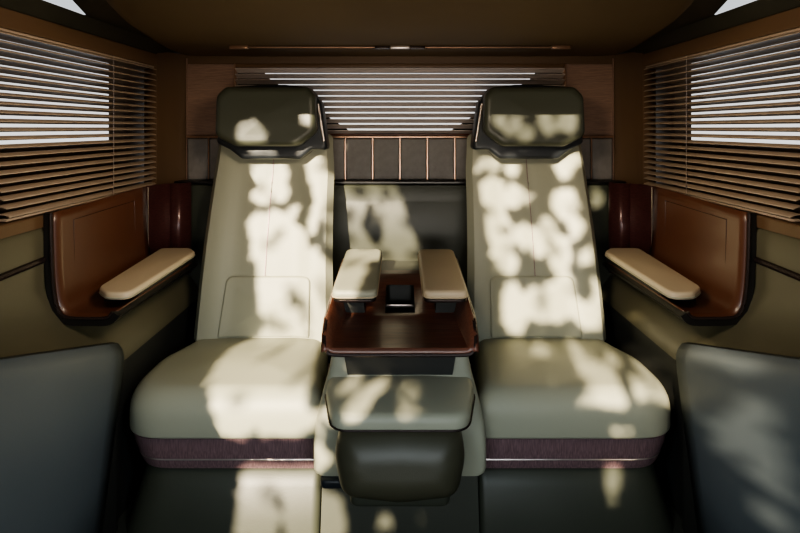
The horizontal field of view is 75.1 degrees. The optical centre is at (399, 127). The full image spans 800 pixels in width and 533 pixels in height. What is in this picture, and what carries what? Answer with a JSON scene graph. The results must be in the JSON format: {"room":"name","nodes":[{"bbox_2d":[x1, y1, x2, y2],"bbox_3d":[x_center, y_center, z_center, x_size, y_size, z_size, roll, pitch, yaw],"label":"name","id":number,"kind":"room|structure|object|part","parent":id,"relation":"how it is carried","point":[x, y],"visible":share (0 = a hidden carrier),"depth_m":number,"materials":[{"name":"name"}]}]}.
{"room":"car interior","nodes":[
{"label":"car interior","id":0,"kind":"room"},
{"bbox_2d":[0,65,143,218],"bbox_3d":[-1.225,-0.015,1.730,0.150,0.670,1.860,0,0,0],"label":"wall","id":1,"kind":"structure","parent":0,"point":[2,210],"depth_m":1.97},
{"bbox_2d":[0,213,43,238],"bbox_3d":[-1.177,0.301,1.965,0.055,0.038,0.990,0,0,0],"label":"trim","id":2,"kind":"structure","parent":1,"relation":"attached to","point":[11,228],"depth_m":1.58,"materials":[{"name":"brown wood"}]},
{"bbox_2d":[0,257,46,280],"bbox_3d":[-1.148,0.440,1.100,0.021,0.053,1.201,0,0,0],"label":"trim","id":3,"kind":"structure","parent":1,"relation":"attached to","point":[22,268],"depth_m":1.57,"materials":[{"name":"brown metal"}]},
{"bbox_2d":[0,28,155,221],"bbox_3d":[-1.184,-0.008,1.951,0.070,0.574,1.022,0,0,0],"label":"window blind","id":4,"kind":"object","parent":1,"relation":"attached to","point":[7,35],"visible":0.98,"depth_m":1.84,"materials":[{"name":"brown wood"}]},
{"bbox_3d":[-1.179,0.275,2.000,0.027,0.009,0.920,0,0,0],"label":"rail","id":5,"kind":"part","parent":4,"relation":"part of","materials":[{"name":"brown wood"}]},
{"bbox_3d":[-1.181,-0.289,1.950,0.038,0.011,1.020,0,0,0],"label":"head rail","id":6,"kind":"part","parent":4,"relation":"part of","materials":[{"name":"brown wood"}]},
{"bbox_3d":[-1.151,-0.007,2.090,0.003,0.565,0.003,0,0,0],"label":"cord","id":7,"kind":"part","parent":4,"relation":"part of","materials":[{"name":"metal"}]},
{"bbox_2d":[0,7,156,65],"bbox_3d":[-1.177,-0.321,1.637,0.055,0.058,1.675,0,0,0],"label":"trim","id":8,"kind":"structure","parent":1,"relation":"attached to","point":[12,20],"depth_m":1.81,"materials":[{"name":"brown wood"}]},
{"bbox_2d":[0,227,198,532],"bbox_3d":[-1.125,0.835,1.580,0.350,1.030,2.160,0,0,0],"label":"trim","id":9,"kind":"structure","parent":1,"relation":"attached to","point":[163,325],"depth_m":1.80,"materials":[{"name":"green leather"}]},
{"bbox_2d":[0,342,123,532],"bbox_3d":[-0.965,0.908,1.149,0.066,0.875,1.298,0,0,0],"label":"lounge seat","id":10,"kind":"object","parent":9,"relation":"attached to","point":[59,408],"depth_m":1.42,"materials":[{"name":"leather"}]},
{"bbox_2d":[73,0,150,38],"bbox_3d":[-0.980,-0.488,2.010,0.360,0.217,1.300,0,0,0],"label":"trim","id":11,"kind":"structure","parent":1,"relation":"attached to","point":[101,10],"depth_m":1.84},
{"bbox_2d":[43,182,197,325],"bbox_3d":[-1.026,0.474,2.078,0.246,0.431,0.818,0,0,0],"label":"armrest","id":12,"kind":"object","parent":1,"relation":"attached to","point":[106,257],"visible":1,"depth_m":1.94,"materials":[{"name":"leather"}]},
{"bbox_3d":[-0.994,0.559,2.049,0.178,0.034,0.622,0,0,0],"label":"armrest","id":13,"kind":"part","parent":12,"relation":"part of","materials":[{"name":"beige leather"}]},
{"bbox_3d":[-1.107,0.474,2.374,0.020,0.431,0.131,0,0,24],"label":"panel","id":14,"kind":"part","parent":12,"relation":"part of","materials":[{"name":"brown wood"}]},
{"bbox_2d":[144,52,185,184],"bbox_3d":[-1.148,-0.025,2.543,0.067,0.690,0.202,0,0,25],"label":"pillar","id":15,"kind":"structure","parent":0,"point":[170,77],"depth_m":2.52,"materials":[{"name":"brown wood"}]},
{"bbox_2d":[0,0,179,53],"bbox_3d":[-1.200,-0.373,1.730,0.200,0.046,1.860,0,0,0],"label":"trim","id":16,"kind":"structure","parent":15,"relation":"attached to","point":[41,9],"depth_m":1.84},
{"bbox_2d":[186,58,187,179],"bbox_3d":[-1.070,-0.035,2.614,0.006,0.630,0.012,0,0,0],"label":"trim","id":17,"kind":"structure","parent":15,"relation":"attached to","point":[186,58],"depth_m":2.61,"materials":[{"name":"brown wood"}]},
{"bbox_2d":[106,0,693,55],"bbox_3d":[0.000,-0.405,2.080,2.256,0.090,1.160,0,0,0],"label":"ceiling","id":18,"kind":"structure","parent":0,"point":[185,27],"depth_m":1.82,"materials":[{"name":"brown"}]},
{"bbox_2d":[229,46,570,48],"bbox_3d":[0.000,-0.354,2.284,1.506,0.014,0.030,0,0,0],"label":"rail","id":19,"kind":"object","parent":18,"relation":"attached to","point":[230,47],"visible":1,"depth_m":2.28,"materials":[{"name":"orange metal"}]},
{"bbox_3d":[-0.385,-0.354,2.279,0.550,0.006,0.006,0,0,0],"label":"rod","id":20,"kind":"part","parent":19,"relation":"part of","materials":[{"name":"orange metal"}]},
{"bbox_3d":[0.385,-0.354,2.279,0.550,0.006,0.006,0,0,0],"label":"rod","id":21,"kind":"part","parent":19,"relation":"part of","materials":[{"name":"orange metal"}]},
{"bbox_2d":[188,184,611,363],"bbox_3d":[0.000,0.812,2.615,2.260,1.075,0.170,0,0,0],"label":"wall","id":22,"kind":"structure","parent":0,"point":[399,221],"depth_m":2.54,"materials":[{"name":"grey leather"}]},
{"bbox_2d":[174,180,625,183],"bbox_3d":[0.000,0.266,2.590,2.200,0.012,0.120,0,0,0],"label":"trim","id":23,"kind":"structure","parent":22,"relation":"on","point":[178,181],"depth_m":2.53,"materials":[{"name":"brown wood"}]},
{"bbox_2d":[186,135,613,179],"bbox_3d":[0.000,0.149,2.619,2.130,0.223,0.062,0,0,0],"label":"wall panel","id":24,"kind":"object","parent":23,"relation":"on","point":[356,157],"visible":0.44,"depth_m":2.60,"materials":[{"name":"grey fabric"}]},
{"bbox_3d":[-1.011,0.156,2.609,0.101,0.208,0.032,0,0,0],"label":"panel","id":25,"kind":"part","parent":24,"relation":"part of","materials":[{"name":"grey fabric"}]},
{"bbox_3d":[-0.889,0.156,2.609,0.131,0.208,0.032,0,0,0],"label":"panel","id":26,"kind":"part","parent":24,"relation":"part of","materials":[{"name":"grey fabric"}]},
{"bbox_3d":[-0.342,0.156,2.609,0.131,0.208,0.032,0,0,0],"label":"panel","id":27,"kind":"part","parent":24,"relation":"part of","materials":[{"name":"grey fabric"}]},
{"bbox_3d":[-0.205,0.156,2.609,0.131,0.208,0.032,0,0,0],"label":"panel","id":28,"kind":"part","parent":24,"relation":"part of","materials":[{"name":"grey fabric"}]},
{"bbox_3d":[-0.068,0.156,2.609,0.131,0.208,0.032,0,0,0],"label":"panel","id":29,"kind":"part","parent":24,"relation":"part of","materials":[{"name":"grey fabric"}]},
{"bbox_3d":[0.000,0.044,2.619,2.130,0.012,0.062,0,0,0],"label":"rail","id":30,"kind":"part","parent":24,"relation":"part of","materials":[{"name":"orange metal"}]},
{"bbox_3d":[0.068,0.156,2.609,0.131,0.208,0.032,0,0,0],"label":"panel","id":31,"kind":"part","parent":24,"relation":"part of","materials":[{"name":"grey fabric"}]},
{"bbox_3d":[0.205,0.156,2.609,0.131,0.208,0.032,0,0,0],"label":"panel","id":32,"kind":"part","parent":24,"relation":"part of","materials":[{"name":"grey fabric"}]},
{"bbox_3d":[0.342,0.156,2.609,0.131,0.208,0.032,0,0,0],"label":"panel","id":33,"kind":"part","parent":24,"relation":"part of","materials":[{"name":"grey fabric"}]},
{"bbox_3d":[0.889,0.156,2.609,0.131,0.208,0.032,0,0,0],"label":"panel","id":34,"kind":"part","parent":24,"relation":"part of","materials":[{"name":"grey fabric"}]},
{"bbox_3d":[1.011,0.156,2.609,0.101,0.208,0.032,0,0,0],"label":"panel","id":35,"kind":"part","parent":24,"relation":"part of","materials":[{"name":"grey fabric"}]},
{"bbox_2d":[115,494,684,532],"bbox_3d":[0.000,1.375,0.850,2.700,0.050,4.100,0,0,0],"label":"floor","id":36,"kind":"structure","parent":0,"point":[123,520],"depth_m":1.80,"materials":[{"name":"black carpet"}]},
{"bbox_2d":[127,85,333,532],"bbox_3d":[-0.602,0.575,2.104,0.702,1.547,0.828,0,0,0],"label":"lounge seat","id":37,"kind":"object","parent":36,"relation":"on","point":[223,426],"visible":0.94,"depth_m":2.06,"materials":[{"name":"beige leather"}]},
{"bbox_2d":[129,338,327,438],"bbox_3d":[-0.602,0.950,2.007,0.702,0.156,0.585,0,0,0],"label":"seat cushion","id":38,"kind":"object","parent":37,"relation":"on","point":[209,388],"depth_m":1.75,"materials":[{"name":"leather"}]},
{"bbox_3d":[-0.603,1.088,2.006,0.677,0.114,0.549,0,0,0],"label":"trim","id":39,"kind":"part","parent":37,"relation":"part of","materials":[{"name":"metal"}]},
{"bbox_3d":[-0.580,0.767,2.236,0.389,0.245,0.075,0,0,0],"label":"lumbar panel","id":40,"kind":"part","parent":37,"relation":"part of","materials":[{"name":"leather"}]},
{"bbox_3d":[-0.589,0.466,2.360,0.607,0.888,0.316,0,0,0],"label":"backrest","id":41,"kind":"part","parent":37,"relation":"part of","materials":[{"name":"leather"}]},
{"bbox_2d":[215,87,317,145],"bbox_3d":[-0.589,-0.051,2.321,0.444,0.264,0.117,0,0,0],"label":"cushion","id":42,"kind":"object","parent":37,"relation":"on","point":[245,116],"depth_m":2.27,"materials":[{"name":"green leather"}]},
{"bbox_2d":[314,249,485,532],"bbox_3d":[0.000,0.935,1.943,0.552,0.826,0.955,0,0,0],"label":"console","id":43,"kind":"object","parent":36,"relation":"on","point":[400,437],"visible":1,"depth_m":1.67,"materials":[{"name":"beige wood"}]},
{"bbox_3d":[-0.156,0.577,2.014,0.150,0.044,0.463,0,0,0],"label":"armrest","id":44,"kind":"part","parent":43,"relation":"part of","materials":[{"name":"brown metal"}]},
{"bbox_3d":[-0.156,0.554,2.013,0.156,0.064,0.475,0,0,0],"label":"armrest","id":45,"kind":"part","parent":43,"relation":"part of","materials":[{"name":"leather"}]},
{"bbox_2d":[321,258,478,356],"bbox_3d":[0.000,0.635,1.920,0.503,0.166,0.600,0,0,0],"label":"tray","id":46,"kind":"object","parent":43,"relation":"on","point":[428,311],"depth_m":1.81,"materials":[{"name":"brown wood"}]},
{"bbox_3d":[0.000,0.906,1.722,0.552,0.384,0.165,0,0,0],"label":"panel","id":47,"kind":"part","parent":43,"relation":"part of","materials":[{"name":"leather"}]},
{"bbox_2d":[326,376,473,429],"bbox_3d":[0.000,0.846,1.647,0.475,0.075,0.285,0,0,0],"label":"cushion","id":48,"kind":"object","parent":43,"relation":"on","point":[352,402],"depth_m":1.57,"materials":[{"name":"leather"}]},
{"bbox_3d":[0.156,0.554,2.013,0.156,0.064,0.475,0,0,0],"label":"armrest","id":49,"kind":"part","parent":43,"relation":"part of","materials":[{"name":"beige leather"}]},
{"bbox_3d":[0.156,0.577,2.014,0.150,0.044,0.463,0,0,0],"label":"armrest","id":50,"kind":"part","parent":43,"relation":"part of","materials":[{"name":"brown metal"}]},
{"bbox_2d":[466,85,672,532],"bbox_3d":[0.602,0.575,2.104,0.702,1.547,0.828,0,0,0],"label":"lounge seat","id":51,"kind":"object","parent":36,"relation":"on","point":[576,426],"visible":0.95,"depth_m":2.05,"materials":[{"name":"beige leather"}]},
{"bbox_2d":[482,87,584,145],"bbox_3d":[0.589,-0.051,2.321,0.444,0.264,0.117,0,0,0],"label":"cushion","id":52,"kind":"object","parent":51,"relation":"on","point":[511,116],"depth_m":2.27,"materials":[{"name":"green leather"}]},
{"bbox_3d":[0.580,0.767,2.236,0.389,0.245,0.075,0,0,0],"label":"lumbar panel","id":53,"kind":"part","parent":51,"relation":"part of","materials":[{"name":"leather"}]},
{"bbox_3d":[0.589,0.466,2.360,0.607,0.888,0.316,0,0,0],"label":"backrest","id":54,"kind":"part","parent":51,"relation":"part of","materials":[{"name":"leather"}]},
{"bbox_3d":[0.603,1.088,2.006,0.677,0.114,0.549,0,0,0],"label":"trim","id":55,"kind":"part","parent":51,"relation":"part of","materials":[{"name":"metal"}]},
{"bbox_2d":[472,338,670,438],"bbox_3d":[0.602,0.950,2.007,0.702,0.156,0.585,0,0,0],"label":"seat cushion","id":56,"kind":"object","parent":51,"relation":"on","point":[527,388],"depth_m":1.75,"materials":[{"name":"leather"}]},
{"bbox_2d":[238,73,561,129],"bbox_3d":[0.000,-0.175,2.678,2.240,0.430,0.045,0,0,0],"label":"wall","id":57,"kind":"structure","parent":0,"point":[238,73],"depth_m":2.65,"materials":[{"name":"brown wood"}]},
{"bbox_2d":[188,64,233,135],"bbox_3d":[-0.955,-0.139,2.643,0.240,0.367,0.055,0,0,0],"label":"trim","id":58,"kind":"structure","parent":57,"relation":"attached to","point":[205,81],"depth_m":2.62,"materials":[{"name":"brown wood"}]},
{"bbox_2d":[186,55,613,63],"bbox_3d":[0.000,-0.348,2.632,2.160,0.053,0.035,0,0,0],"label":"trim","id":59,"kind":"structure","parent":57,"relation":"attached to","point":[191,59],"depth_m":2.62,"materials":[{"name":"brown wood"}]},
{"bbox_2d":[234,64,565,134],"bbox_3d":[0.000,-0.142,2.624,1.668,0.359,0.051,0,0,0],"label":"window blind","id":60,"kind":"object","parent":57,"relation":"attached to","point":[238,68],"visible":0.52,"depth_m":2.62,"materials":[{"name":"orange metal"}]},
{"bbox_3d":[-0.830,-0.143,2.628,0.008,0.358,0.044,0,0,0],"label":"frame","id":61,"kind":"part","parent":60,"relation":"part of","materials":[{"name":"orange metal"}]},
{"bbox_3d":[0.000,-0.312,2.629,1.652,0.020,0.042,0,0,0],"label":"head rail","id":62,"kind":"part","parent":60,"relation":"part of","materials":[{"name":"brown wood"}]},
{"bbox_3d":[0.000,0.034,2.624,1.652,0.007,0.032,0,0,0],"label":"rail","id":63,"kind":"part","parent":60,"relation":"part of","materials":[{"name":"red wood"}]},
{"bbox_3d":[0.830,-0.143,2.628,0.008,0.358,0.044,0,0,0],"label":"frame","id":64,"kind":"part","parent":60,"relation":"part of","materials":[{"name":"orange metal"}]},
{"bbox_2d":[566,64,611,135],"bbox_3d":[0.955,-0.139,2.643,0.240,0.367,0.055,0,0,0],"label":"trim","id":65,"kind":"structure","parent":57,"relation":"attached to","point":[593,81],"depth_m":2.62,"materials":[{"name":"brown wood"}]},
{"bbox_2d":[614,52,655,184],"bbox_3d":[1.148,-0.025,2.543,0.067,0.690,0.202,0,0,-25],"label":"pillar","id":66,"kind":"structure","parent":0,"point":[629,77],"depth_m":2.53,"materials":[{"name":"brown wood"}]},
{"bbox_2d":[612,58,613,179],"bbox_3d":[1.070,-0.035,2.614,0.006,0.630,0.012,0,0,0],"label":"trim","id":67,"kind":"structure","parent":66,"relation":"attached to","point":[612,58],"depth_m":2.61,"materials":[{"name":"brown wood"}]},
{"bbox_2d":[620,0,799,53],"bbox_3d":[1.200,-0.373,1.730,0.200,0.046,1.860,0,0,0],"label":"trim","id":68,"kind":"structure","parent":66,"relation":"attached to","point":[758,9],"depth_m":1.84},
{"bbox_2d":[656,65,799,218],"bbox_3d":[1.225,-0.015,1.730,0.150,0.670,1.860,0,0,0],"label":"wall","id":69,"kind":"structure","parent":0,"point":[797,210],"depth_m":1.97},
{"bbox_2d":[602,182,756,325],"bbox_3d":[1.026,0.474,2.078,0.246,0.431,0.818,0,0,0],"label":"armrest","id":70,"kind":"object","parent":69,"relation":"attached to","point":[693,257],"visible":1,"depth_m":1.94,"materials":[{"name":"leather"}]},
{"bbox_3d":[1.107,0.474,2.374,0.020,0.431,0.131,0,0,-24],"label":"panel","id":71,"kind":"part","parent":70,"relation":"part of","materials":[{"name":"brown wood"}]},
{"bbox_3d":[0.994,0.559,2.049,0.178,0.034,0.622,0,0,0],"label":"armrest","id":72,"kind":"part","parent":70,"relation":"part of","materials":[{"name":"beige leather"}]},
{"bbox_2d":[649,0,726,38],"bbox_3d":[0.980,-0.488,2.010,0.360,0.217,1.300,0,0,0],"label":"trim","id":73,"kind":"structure","parent":69,"relation":"attached to","point":[698,10],"depth_m":1.84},
{"bbox_2d":[601,227,799,532],"bbox_3d":[1.125,0.835,1.580,0.350,1.030,2.160,0,0,0],"label":"trim","id":74,"kind":"structure","parent":69,"relation":"attached to","point":[636,325],"depth_m":1.80,"materials":[{"name":"green leather"}]},
{"bbox_2d":[676,342,799,532],"bbox_3d":[0.965,0.908,1.149,0.066,0.875,1.298,0,0,0],"label":"seat","id":75,"kind":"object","parent":74,"relation":"attached to","point":[741,408],"depth_m":1.42,"materials":[{"name":"leather"}]},
{"bbox_2d":[643,7,799,65],"bbox_3d":[1.177,-0.321,1.637,0.055,0.058,1.675,0,0,0],"label":"trim","id":76,"kind":"structure","parent":69,"relation":"attached to","point":[787,20],"depth_m":1.81,"materials":[{"name":"brown wood"}]},
{"bbox_2d":[644,28,799,221],"bbox_3d":[1.184,-0.008,1.951,0.070,0.574,1.022,0,0,0],"label":"window blind","id":77,"kind":"object","parent":69,"relation":"attached to","point":[792,35],"visible":0.99,"depth_m":1.85,"materials":[{"name":"brown wood"}]},
{"bbox_3d":[1.151,-0.007,2.090,0.003,0.565,0.003,0,0,0],"label":"cord","id":78,"kind":"part","parent":77,"relation":"part of","materials":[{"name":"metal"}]},
{"bbox_3d":[1.181,-0.289,1.950,0.038,0.011,1.020,0,0,0],"label":"head rail","id":79,"kind":"part","parent":77,"relation":"part of","materials":[{"name":"brown wood"}]},
{"bbox_3d":[1.179,0.275,2.000,0.027,0.009,0.920,0,0,0],"label":"rail","id":80,"kind":"part","parent":77,"relation":"part of","materials":[{"name":"brown wood"}]},
{"bbox_2d":[753,257,799,280],"bbox_3d":[1.148,0.440,1.100,0.021,0.053,1.201,0,0,0],"label":"trim","id":81,"kind":"structure","parent":69,"relation":"attached to","point":[777,268],"depth_m":1.57,"materials":[{"name":"brown wood"}]},
{"bbox_2d":[756,213,799,238],"bbox_3d":[1.177,0.301,1.965,0.055,0.038,0.990,0,0,0],"label":"trim","id":82,"kind":"structure","parent":69,"relation":"attached to","point":[788,228],"depth_m":1.58,"materials":[{"name":"brown wood"}]}
]}

